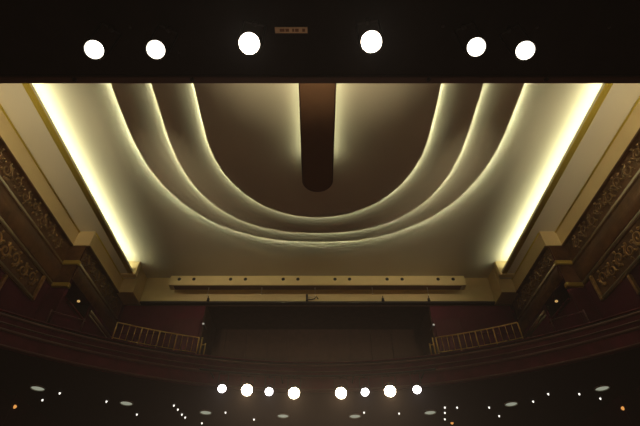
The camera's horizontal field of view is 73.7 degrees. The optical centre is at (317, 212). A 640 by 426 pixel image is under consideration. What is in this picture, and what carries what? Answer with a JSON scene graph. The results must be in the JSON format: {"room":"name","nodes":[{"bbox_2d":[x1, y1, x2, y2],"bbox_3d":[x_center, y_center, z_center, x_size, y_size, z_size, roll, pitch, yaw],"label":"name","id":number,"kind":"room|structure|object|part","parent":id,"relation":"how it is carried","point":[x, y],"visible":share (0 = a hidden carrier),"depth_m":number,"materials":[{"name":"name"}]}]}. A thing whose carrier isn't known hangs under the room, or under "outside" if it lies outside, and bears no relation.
{"room":"auditorium","nodes":[
{"label":"auditorium","id":0,"kind":"room"},
{"bbox_2d":[0,143,124,425],"bbox_3d":[-10.015,2.620,10.068,1.170,15.100,19.300,0,-43,0],"label":"wall","id":1,"kind":"structure","parent":0,"point":[40,272],"depth_m":15.44,"materials":[{"name":"brown wood"}]},
{"bbox_3d":[-10.150,-0.110,11.862,0.080,0.076,9.200,0,-43,0],"label":"gilt moulding","id":2,"kind":"part","parent":1,"relation":"part of","materials":[{"name":"gold metal"}]},
{"bbox_3d":[-10.190,-0.485,12.178,0.020,0.840,9.150,0,-43,0],"label":"ornate panel","id":3,"kind":"part","parent":1,"relation":"part of","materials":[{"name":"brown metal"}]},
{"bbox_3d":[-10.150,-0.655,12.787,0.080,0.076,9.810,0,-43,0],"label":"gilt moulding","id":4,"kind":"part","parent":1,"relation":"part of","materials":[{"name":"gold metal"}]},
{"bbox_3d":[-10.155,-1.018,13.132,0.090,0.760,9.820,0,-43,0],"label":"coved panel","id":5,"kind":"part","parent":1,"relation":"part of","materials":[{"name":"brown wood"}]},
{"bbox_3d":[-10.150,-1.350,13.435,0.080,0.076,9.810,0,-43,0],"label":"gilt moulding","id":6,"kind":"part","parent":1,"relation":"part of","materials":[{"name":"gold metal"}]},
{"bbox_3d":[-10.190,-1.698,13.766,0.020,0.820,9.820,0,-43,0],"label":"frieze panel","id":7,"kind":"part","parent":1,"relation":"part of","materials":[{"name":"brown wood"}]},
{"bbox_2d":[0,83,140,278],"bbox_3d":[-9.390,-3.111,14.421,1.420,0.780,17.850,0,-43,0],"label":"trim","id":8,"kind":"structure","parent":1,"relation":"attached to","point":[21,102],"depth_m":15.39,"materials":[{"name":"beige paint"}]},
{"bbox_2d":[0,104,146,304],"bbox_3d":[-9.665,-2.455,14.596,1.870,1.500,19.000,0,-43,0],"label":"trim","id":9,"kind":"structure","parent":1,"relation":"attached to","point":[130,291],"depth_m":16.78,"materials":[{"name":"beige paint"}]},
{"bbox_3d":[-9.825,-2.321,13.684,0.850,0.060,17.850,0,-43,0],"label":"drip moulding","id":10,"kind":"part","parent":9,"relation":"part of","materials":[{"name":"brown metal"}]},
{"bbox_3d":[-9.505,3.828,18.431,0.090,0.620,4.420,0,-43,0],"label":"coved panel","id":11,"kind":"part","parent":1,"relation":"part of","materials":[{"name":"brown wood"}]},
{"bbox_3d":[-9.500,5.031,18.621,0.060,0.060,2.300,0,-43,0],"label":"gilt moulding","id":12,"kind":"part","parent":1,"relation":"part of","materials":[{"name":"gold metal"}]},
{"bbox_3d":[-9.500,3.519,18.657,0.080,0.076,4.310,0,-43,0],"label":"gilt moulding","id":13,"kind":"part","parent":1,"relation":"part of","materials":[{"name":"gold metal"}]},
{"bbox_3d":[-9.500,4.900,18.744,0.080,0.076,2.300,0,-43,0],"label":"gilt moulding","id":14,"kind":"part","parent":1,"relation":"part of","materials":[{"name":"gold metal"}]},
{"bbox_3d":[-9.540,3.199,19.017,0.020,0.820,4.420,0,-43,0],"label":"frieze panel","id":15,"kind":"part","parent":1,"relation":"part of","materials":[{"name":"brown wood"}]},
{"bbox_2d":[0,0,639,82],"bbox_3d":[0.000,-4.783,6.006,20.300,4.748,3.860,0,-43,0],"label":"bridge","id":16,"kind":"object","parent":1,"relation":"attached to","point":[42,41],"visible":0.89,"depth_m":5.42,"materials":[{"name":"black paint"}]},
{"bbox_2d":[83,22,121,59],"bbox_3d":[-2.536,-2.020,5.028,0.298,0.786,0.322,0,-43,0],"label":"spotlight","id":17,"kind":"object","parent":16,"relation":"hanging from","point":[93,49],"visible":1,"depth_m":4.79,"materials":[{"name":"black metal"}]},
{"bbox_2d":[145,24,178,59],"bbox_3d":[-1.835,-2.021,5.031,0.276,0.783,0.325,0,-43,0],"label":"spotlight","id":18,"kind":"object","parent":16,"relation":"hanging from","point":[155,49],"visible":1,"depth_m":4.79,"materials":[{"name":"black metal"}]},
{"bbox_2d":[237,20,265,55],"bbox_3d":[-0.770,-2.068,4.978,0.286,0.785,0.352,0,-43,0],"label":"spotlight","id":19,"kind":"object","parent":16,"relation":"hanging from","point":[249,43],"visible":1,"depth_m":4.73,"materials":[{"name":"black metal"}]},
{"bbox_2d":[355,18,383,53],"bbox_3d":[0.608,-2.082,4.963,0.289,0.785,0.351,0,-43,0],"label":"spotlight","id":20,"kind":"object","parent":16,"relation":"hanging from","point":[371,41],"visible":1,"depth_m":4.71,"materials":[{"name":"black metal"}]},
{"bbox_2d":[453,21,486,57],"bbox_3d":[1.794,-2.042,5.009,0.274,0.782,0.324,0,-43,0],"label":"spotlight","id":21,"kind":"object","parent":16,"relation":"hanging from","point":[475,47],"visible":1,"depth_m":4.77,"materials":[{"name":"black metal"}]},
{"bbox_2d":[499,23,535,60],"bbox_3d":[2.363,-2.013,5.036,0.293,0.785,0.323,0,-43,0],"label":"spotlight","id":22,"kind":"object","parent":16,"relation":"hanging from","point":[524,50],"visible":1,"depth_m":4.80,"materials":[{"name":"black metal"}]},
{"bbox_2d":[32,83,602,277],"bbox_3d":[0.000,-2.911,15.294,21.200,0.120,19.400,0,-43,0],"label":"ceiling","id":23,"kind":"structure","parent":0,"point":[150,225],"depth_m":18.44,"materials":[{"name":"beige paint"}]},
{"bbox_2d":[110,83,524,241],"bbox_3d":[0.000,-3.404,14.480,13.132,0.270,13.537,0,-43,0],"label":"tier","id":24,"kind":"object","parent":23,"relation":"attached to","point":[137,102],"visible":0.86,"depth_m":15.81,"materials":[{"name":"beige paint"}]},
{"bbox_2d":[151,83,483,232],"bbox_3d":[0.000,-3.526,14.012,10.381,0.190,12.685,0,-43,0],"label":"tier","id":25,"kind":"object","parent":24,"relation":"attached to","point":[177,103],"visible":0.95,"depth_m":15.77,"materials":[{"name":"beige paint"}]},
{"bbox_2d":[193,83,441,216],"bbox_3d":[0.000,-3.800,13.447,7.627,0.180,11.485,0,-43,0],"label":"ceiling panel","id":26,"kind":"object","parent":25,"relation":"attached to","point":[252,130],"visible":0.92,"depth_m":14.62,"materials":[{"name":"beige paint"}]},
{"bbox_2d":[299,83,335,191],"bbox_3d":[0.000,-4.211,12.528,1.120,0.472,9.580,0,-43,0],"label":"ceiling fin","id":27,"kind":"structure","parent":26,"relation":"attached to","point":[317,101],"depth_m":13.93,"materials":[{"name":"brown paint"}]},
{"bbox_2d":[114,305,520,361],"bbox_3d":[0.000,9.927,17.830,19.000,15.000,2.780,0,-43,0],"label":"wall","id":28,"kind":"structure","parent":0,"point":[297,333],"depth_m":21.74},
{"bbox_3d":[-8.150,5.613,19.993,2.300,0.060,0.040,0,-43,0],"label":"dado rail","id":29,"kind":"part","parent":28,"relation":"part of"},
{"bbox_3d":[-7.475,6.597,19.157,3.950,5.480,0.080,0,-43,0],"label":"wall panel","id":30,"kind":"part","parent":28,"relation":"part of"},
{"bbox_3d":[-6.200,5.686,19.918,1.300,1.650,0.050,0,-43,0],"label":"wall panel","id":31,"kind":"part","parent":28,"relation":"part of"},
{"bbox_2d":[140,278,494,304],"bbox_3d":[0.000,3.940,21.498,17.440,1.440,0.260,0,-43,0],"label":"beam","id":32,"kind":"structure","parent":28,"relation":"attached to","point":[157,291],"depth_m":21.14,"materials":[{"name":"beige paint"}]},
{"bbox_3d":[0.000,4.444,21.042,17.440,0.080,0.240,0,-43,0],"label":"edge moulding","id":33,"kind":"part","parent":32,"relation":"part of","materials":[{"name":"black"}]},
{"bbox_2d":[169,276,465,289],"bbox_3d":[0.000,3.571,21.054,14.360,0.545,0.894,0,-43,0],"label":"trough","id":34,"kind":"object","parent":28,"relation":"attached to","point":[176,282],"visible":1,"depth_m":20.74,"materials":[{"name":"beige paint"}]},
{"bbox_3d":[0.000,3.626,20.725,13.900,0.015,0.340,0,-43,0],"label":"underside panel","id":35,"kind":"part","parent":34,"relation":"part of","materials":[{"name":"brown paint"}]},
{"bbox_3d":[6.200,5.686,19.918,1.300,1.650,0.050,0,-43,0],"label":"wall panel","id":36,"kind":"part","parent":28,"relation":"part of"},
{"bbox_3d":[7.475,6.597,19.157,3.950,5.480,0.080,0,-43,0],"label":"wall panel","id":37,"kind":"part","parent":28,"relation":"part of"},
{"bbox_3d":[8.150,5.613,19.993,2.300,0.060,0.040,0,-43,0],"label":"dado rail","id":38,"kind":"part","parent":28,"relation":"part of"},
{"bbox_2d":[0,307,639,425],"bbox_3d":[0.000,4.662,13.867,20.240,2.105,10.157,0,-43,0],"label":"balcony","id":39,"kind":"object","parent":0,"point":[88,371],"visible":0.94,"depth_m":13.29,"materials":[{"name":"black paint"}]},
{"bbox_2d":[30,385,45,390],"bbox_3d":[-8.550,5.358,13.052,0.450,0.035,0.450,0,-43,0],"label":"recessed light","id":40,"kind":"object","parent":39,"relation":"attached to","point":[33,387],"visible":1,"depth_m":13.03,"materials":[{"name":"beige"}]},
{"bbox_2d":[31,386,43,389],"bbox_3d":[-8.550,5.361,13.050,0.372,0.022,0.372,0,-43,0],"label":"diffuser","id":41,"kind":"object","parent":40,"relation":"attached to","point":[32,387],"depth_m":13.01,"materials":[{"name":"beige"}]},
{"bbox_2d":[46,309,84,330],"bbox_3d":[-7.853,3.375,13.311,1.018,0.480,0.045,26,-49,-25],"label":"handrail","id":42,"kind":"object","parent":39,"relation":"on","point":[51,309],"visible":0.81,"depth_m":13.40,"materials":[{"name":"gold"}]},
{"bbox_3d":[-7.853,3.236,13.441,0.983,0.031,0.045,26,-49,-25],"label":"rail","id":43,"kind":"part","parent":42,"relation":"part of","materials":[{"name":"red"}]},
{"bbox_2d":[119,400,133,405],"bbox_3d":[-6.260,6.231,13.988,0.450,0.035,0.450,0,-43,0],"label":"recessed light","id":44,"kind":"object","parent":39,"relation":"attached to","point":[122,402],"visible":1,"depth_m":13.96,"materials":[{"name":"beige"}]},
{"bbox_2d":[111,322,199,353],"bbox_3d":[-5.393,4.262,14.337,2.748,0.722,0.115,17,-46,-17],"label":"railing","id":45,"kind":"object","parent":39,"relation":"on","point":[159,331],"visible":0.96,"depth_m":14.38,"materials":[{"name":"brown metal"}]},
{"bbox_3d":[-5.394,4.410,14.201,2.707,0.028,0.096,17,-45,-17],"label":"rail","id":46,"kind":"part","parent":45,"relation":"part of","materials":[{"name":"gold metal"}]},
{"bbox_3d":[-5.394,4.015,14.569,2.709,0.044,0.112,17,-45,-17],"label":"rail","id":47,"kind":"part","parent":45,"relation":"part of","materials":[{"name":"gold metal"}]},
{"bbox_2d":[199,337,205,354],"bbox_3d":[-3.960,4.612,14.755,0.192,0.660,0.052,0,-43,0],"label":"gatepost","id":48,"kind":"object","parent":39,"relation":"on","point":[202,337],"visible":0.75,"depth_m":14.73,"materials":[{"name":"brown metal"}]},
{"bbox_2d":[199,410,211,414],"bbox_3d":[-3.830,6.838,14.639,0.450,0.035,0.450,0,-43,0],"label":"recessed light","id":49,"kind":"object","parent":39,"relation":"attached to","point":[204,412],"visible":1,"depth_m":14.60,"materials":[{"name":"beige"}]},
{"bbox_2d":[277,413,289,417],"bbox_3d":[-1.200,7.077,14.895,0.450,0.035,0.450,0,-43,0],"label":"recessed light","id":50,"kind":"object","parent":39,"relation":"attached to","point":[280,415],"visible":1,"depth_m":14.84,"materials":[{"name":"beige"}]},
{"bbox_3d":[0.000,3.599,13.097,20.240,0.060,4.714,0,-43,0],"label":"moulding","id":51,"kind":"part","parent":39,"relation":"part of","materials":[{"name":"red paint"}]},
{"bbox_3d":[0.000,3.207,11.973,20.240,0.090,5.263,0,-43,0],"label":"moulding","id":52,"kind":"part","parent":39,"relation":"part of","materials":[{"name":"red wood"}]},
{"bbox_3d":[0.000,3.349,11.832,20.240,0.050,5.216,0,-43,0],"label":"moulding","id":53,"kind":"part","parent":39,"relation":"part of","materials":[{"name":"red wood"}]},
{"bbox_3d":[0.000,3.455,11.667,20.240,0.090,5.292,0,-43,0],"label":"moulding","id":54,"kind":"part","parent":39,"relation":"part of","materials":[{"name":"red wood"}]},
{"bbox_3d":[0.000,3.741,11.387,20.240,0.070,5.272,0,-43,0],"label":"moulding","id":55,"kind":"part","parent":39,"relation":"part of","materials":[{"name":"red wood"}]},
{"bbox_2d":[349,413,360,418],"bbox_3d":[1.310,7.098,14.917,0.450,0.035,0.450,0,-43,0],"label":"recessed light","id":56,"kind":"object","parent":39,"relation":"attached to","point":[354,416],"visible":1,"depth_m":14.89,"materials":[{"name":"beige"}]},
{"bbox_2d":[423,410,436,414],"bbox_3d":[3.860,6.838,14.639,0.450,0.035,0.450,0,-43,0],"label":"recessed light","id":57,"kind":"object","parent":39,"relation":"attached to","point":[427,412],"visible":1,"depth_m":14.60,"materials":[{"name":"beige"}]},
{"bbox_2d":[429,337,435,354],"bbox_3d":[3.960,4.612,14.755,0.192,0.660,0.052,0,-43,0],"label":"gatepost","id":58,"kind":"object","parent":39,"relation":"on","point":[432,337],"visible":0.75,"depth_m":14.73,"materials":[{"name":"brown metal"}]},
{"bbox_2d":[435,322,523,353],"bbox_3d":[5.393,4.262,14.337,2.748,0.722,0.115,-17,-46,17],"label":"railing","id":59,"kind":"object","parent":39,"relation":"on","point":[475,331],"visible":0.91,"depth_m":14.38,"materials":[{"name":"brown metal"}]},
{"bbox_3d":[5.394,4.015,14.569,2.709,0.044,0.112,-17,-45,17],"label":"rail","id":60,"kind":"part","parent":59,"relation":"part of","materials":[{"name":"gold metal"}]},
{"bbox_3d":[5.394,4.410,14.201,2.707,0.028,0.096,-17,-45,17],"label":"rail","id":61,"kind":"part","parent":59,"relation":"part of","materials":[{"name":"gold metal"}]},
{"bbox_2d":[504,401,517,406],"bbox_3d":[6.370,6.279,14.039,0.450,0.035,0.450,0,-43,0],"label":"recessed light","id":62,"kind":"object","parent":39,"relation":"attached to","point":[510,403],"visible":1,"depth_m":14.00,"materials":[{"name":"beige"}]},
{"bbox_2d":[550,309,588,330],"bbox_3d":[7.853,3.375,13.311,1.018,0.480,0.045,-26,-49,25],"label":"handrail","id":63,"kind":"object","parent":39,"relation":"on","point":[583,309],"visible":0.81,"depth_m":13.40,"materials":[{"name":"gold"}]},
{"bbox_3d":[7.853,3.236,13.441,0.983,0.031,0.045,-26,-49,25],"label":"rail","id":64,"kind":"part","parent":63,"relation":"part of","materials":[{"name":"red"}]},
{"bbox_2d":[594,385,609,390],"bbox_3d":[8.700,5.358,13.052,0.450,0.035,0.450,0,-43,0],"label":"recessed light","id":65,"kind":"object","parent":39,"relation":"attached to","point":[601,387],"visible":1,"depth_m":13.03,"materials":[{"name":"beige"}]},
{"bbox_2d":[595,386,608,389],"bbox_3d":[8.700,5.361,13.050,0.372,0.022,0.372,0,-43,0],"label":"diffuser","id":66,"kind":"object","parent":65,"relation":"attached to","point":[598,387],"depth_m":13.02,"materials":[{"name":"beige"}]},
{"bbox_3d":[0.000,4.971,13.029,7.017,0.057,1.065,0,-43,0],"label":"bar","id":67,"kind":"object","parent":39,"relation":"attached to","visible":0},
{"bbox_2d":[217,372,228,392],"bbox_3d":[-2.776,5.006,12.549,0.306,0.646,0.470,0,-43,0],"label":"spotlight","id":68,"kind":"object","parent":67,"relation":"hanging from","point":[222,386],"visible":1,"depth_m":12.33,"materials":[{"name":"black metal"}]},
{"bbox_2d":[240,374,254,396],"bbox_3d":[-2.074,5.118,12.651,0.405,0.670,0.516,0,-43,0],"label":"spotlight","id":69,"kind":"object","parent":67,"relation":"hanging from","point":[247,387],"visible":1,"depth_m":12.44,"materials":[{"name":"black metal"}]},
{"bbox_2d":[264,376,274,395],"bbox_3d":[-1.435,5.179,12.741,0.299,0.636,0.473,0,-43,0],"label":"spotlight","id":70,"kind":"object","parent":67,"relation":"hanging from","point":[269,389],"visible":1,"depth_m":12.51,"materials":[{"name":"black metal"}]},
{"bbox_2d":[287,377,300,399],"bbox_3d":[-0.697,5.241,12.764,0.408,0.696,0.516,0,-43,0],"label":"spotlight","id":71,"kind":"object","parent":67,"relation":"hanging from","point":[294,391],"visible":1,"depth_m":12.54,"materials":[{"name":"white glass"}]},
{"bbox_2d":[334,377,347,399],"bbox_3d":[0.698,5.241,12.764,0.408,0.696,0.516,0,-43,0],"label":"spotlight","id":72,"kind":"object","parent":67,"relation":"hanging from","point":[340,391],"visible":1,"depth_m":12.54,"materials":[{"name":"white glass"}]},
{"bbox_2d":[359,376,369,396],"bbox_3d":[1.405,5.186,12.740,0.299,0.649,0.473,0,-43,0],"label":"spotlight","id":73,"kind":"object","parent":67,"relation":"hanging from","point":[364,389],"visible":1,"depth_m":12.50,"materials":[{"name":"black metal"}]},
{"bbox_2d":[382,374,396,397],"bbox_3d":[2.129,5.123,12.633,0.405,0.703,0.516,0,-43,0],"label":"spotlight","id":74,"kind":"object","parent":67,"relation":"hanging from","point":[389,388],"visible":1,"depth_m":12.41,"materials":[{"name":"black metal"}]},
{"bbox_2d":[409,372,421,393],"bbox_3d":[2.881,5.001,12.515,0.308,0.685,0.470,0,-43,0],"label":"spotlight","id":75,"kind":"object","parent":67,"relation":"hanging from","point":[416,387],"visible":1,"depth_m":12.28,"materials":[{"name":"black metal"}]},
{"bbox_2d":[510,135,639,425],"bbox_3d":[10.015,2.620,10.068,1.170,15.100,19.300,0,-43,0],"label":"wall","id":76,"kind":"structure","parent":0,"point":[597,271],"depth_m":15.31,"materials":[{"name":"brown wood"}]},
{"bbox_3d":[9.540,3.199,19.017,0.020,0.820,4.420,0,-43,0],"label":"frieze panel","id":77,"kind":"part","parent":76,"relation":"part of","materials":[{"name":"brown"}]},
{"bbox_3d":[9.500,4.900,18.744,0.080,0.076,2.300,0,-43,0],"label":"gilt moulding","id":78,"kind":"part","parent":76,"relation":"part of","materials":[{"name":"gold metal"}]},
{"bbox_3d":[9.500,3.519,18.657,0.080,0.076,4.310,0,-43,0],"label":"gilt moulding","id":79,"kind":"part","parent":76,"relation":"part of","materials":[{"name":"gold metal"}]},
{"bbox_3d":[9.500,5.031,18.621,0.060,0.060,2.300,0,-43,0],"label":"gilt moulding","id":80,"kind":"part","parent":76,"relation":"part of","materials":[{"name":"gold metal"}]},
{"bbox_3d":[9.505,3.828,18.431,0.090,0.620,4.420,0,-43,0],"label":"coved panel","id":81,"kind":"part","parent":76,"relation":"part of","materials":[{"name":"brown wood"}]},
{"bbox_2d":[488,96,639,304],"bbox_3d":[9.665,-2.455,14.596,1.870,1.500,19.000,0,-43,0],"label":"trim","id":82,"kind":"structure","parent":76,"relation":"attached to","point":[504,291],"depth_m":16.65,"materials":[{"name":"beige paint"}]},
{"bbox_3d":[9.825,-2.321,13.684,0.850,0.060,17.850,0,-43,0],"label":"drip moulding","id":83,"kind":"part","parent":82,"relation":"part of","materials":[{"name":"brown metal"}]},
{"bbox_2d":[494,83,639,278],"bbox_3d":[9.390,-3.111,14.421,1.420,0.780,17.850,0,-43,0],"label":"trim","id":84,"kind":"structure","parent":76,"relation":"attached to","point":[613,102],"depth_m":15.33,"materials":[{"name":"cream plaster"},{"name":"beige paint"},{"name":"warm glowing light strip"}]},
{"bbox_3d":[10.190,-1.698,13.766,0.020,0.820,9.820,0,-43,0],"label":"frieze panel","id":85,"kind":"part","parent":76,"relation":"part of","materials":[{"name":"brown wood"}]},
{"bbox_3d":[10.150,-1.350,13.435,0.080,0.076,9.810,0,-43,0],"label":"gilt moulding","id":86,"kind":"part","parent":76,"relation":"part of","materials":[{"name":"gold metal"}]},
{"bbox_3d":[10.155,-1.018,13.132,0.090,0.760,9.820,0,-43,0],"label":"coved panel","id":87,"kind":"part","parent":76,"relation":"part of","materials":[{"name":"brown wood"}]},
{"bbox_3d":[10.150,-0.655,12.787,0.080,0.076,9.810,0,-43,0],"label":"gilt moulding","id":88,"kind":"part","parent":76,"relation":"part of","materials":[{"name":"gold metal"}]},
{"bbox_3d":[10.190,-0.485,12.178,0.020,0.840,9.150,0,-43,0],"label":"ornate panel","id":89,"kind":"part","parent":76,"relation":"part of","materials":[{"name":"brown metal"}]},
{"bbox_3d":[10.150,-0.110,11.862,0.080,0.076,9.200,0,-43,0],"label":"gilt moulding","id":90,"kind":"part","parent":76,"relation":"part of","materials":[{"name":"gold metal"}]}
]}

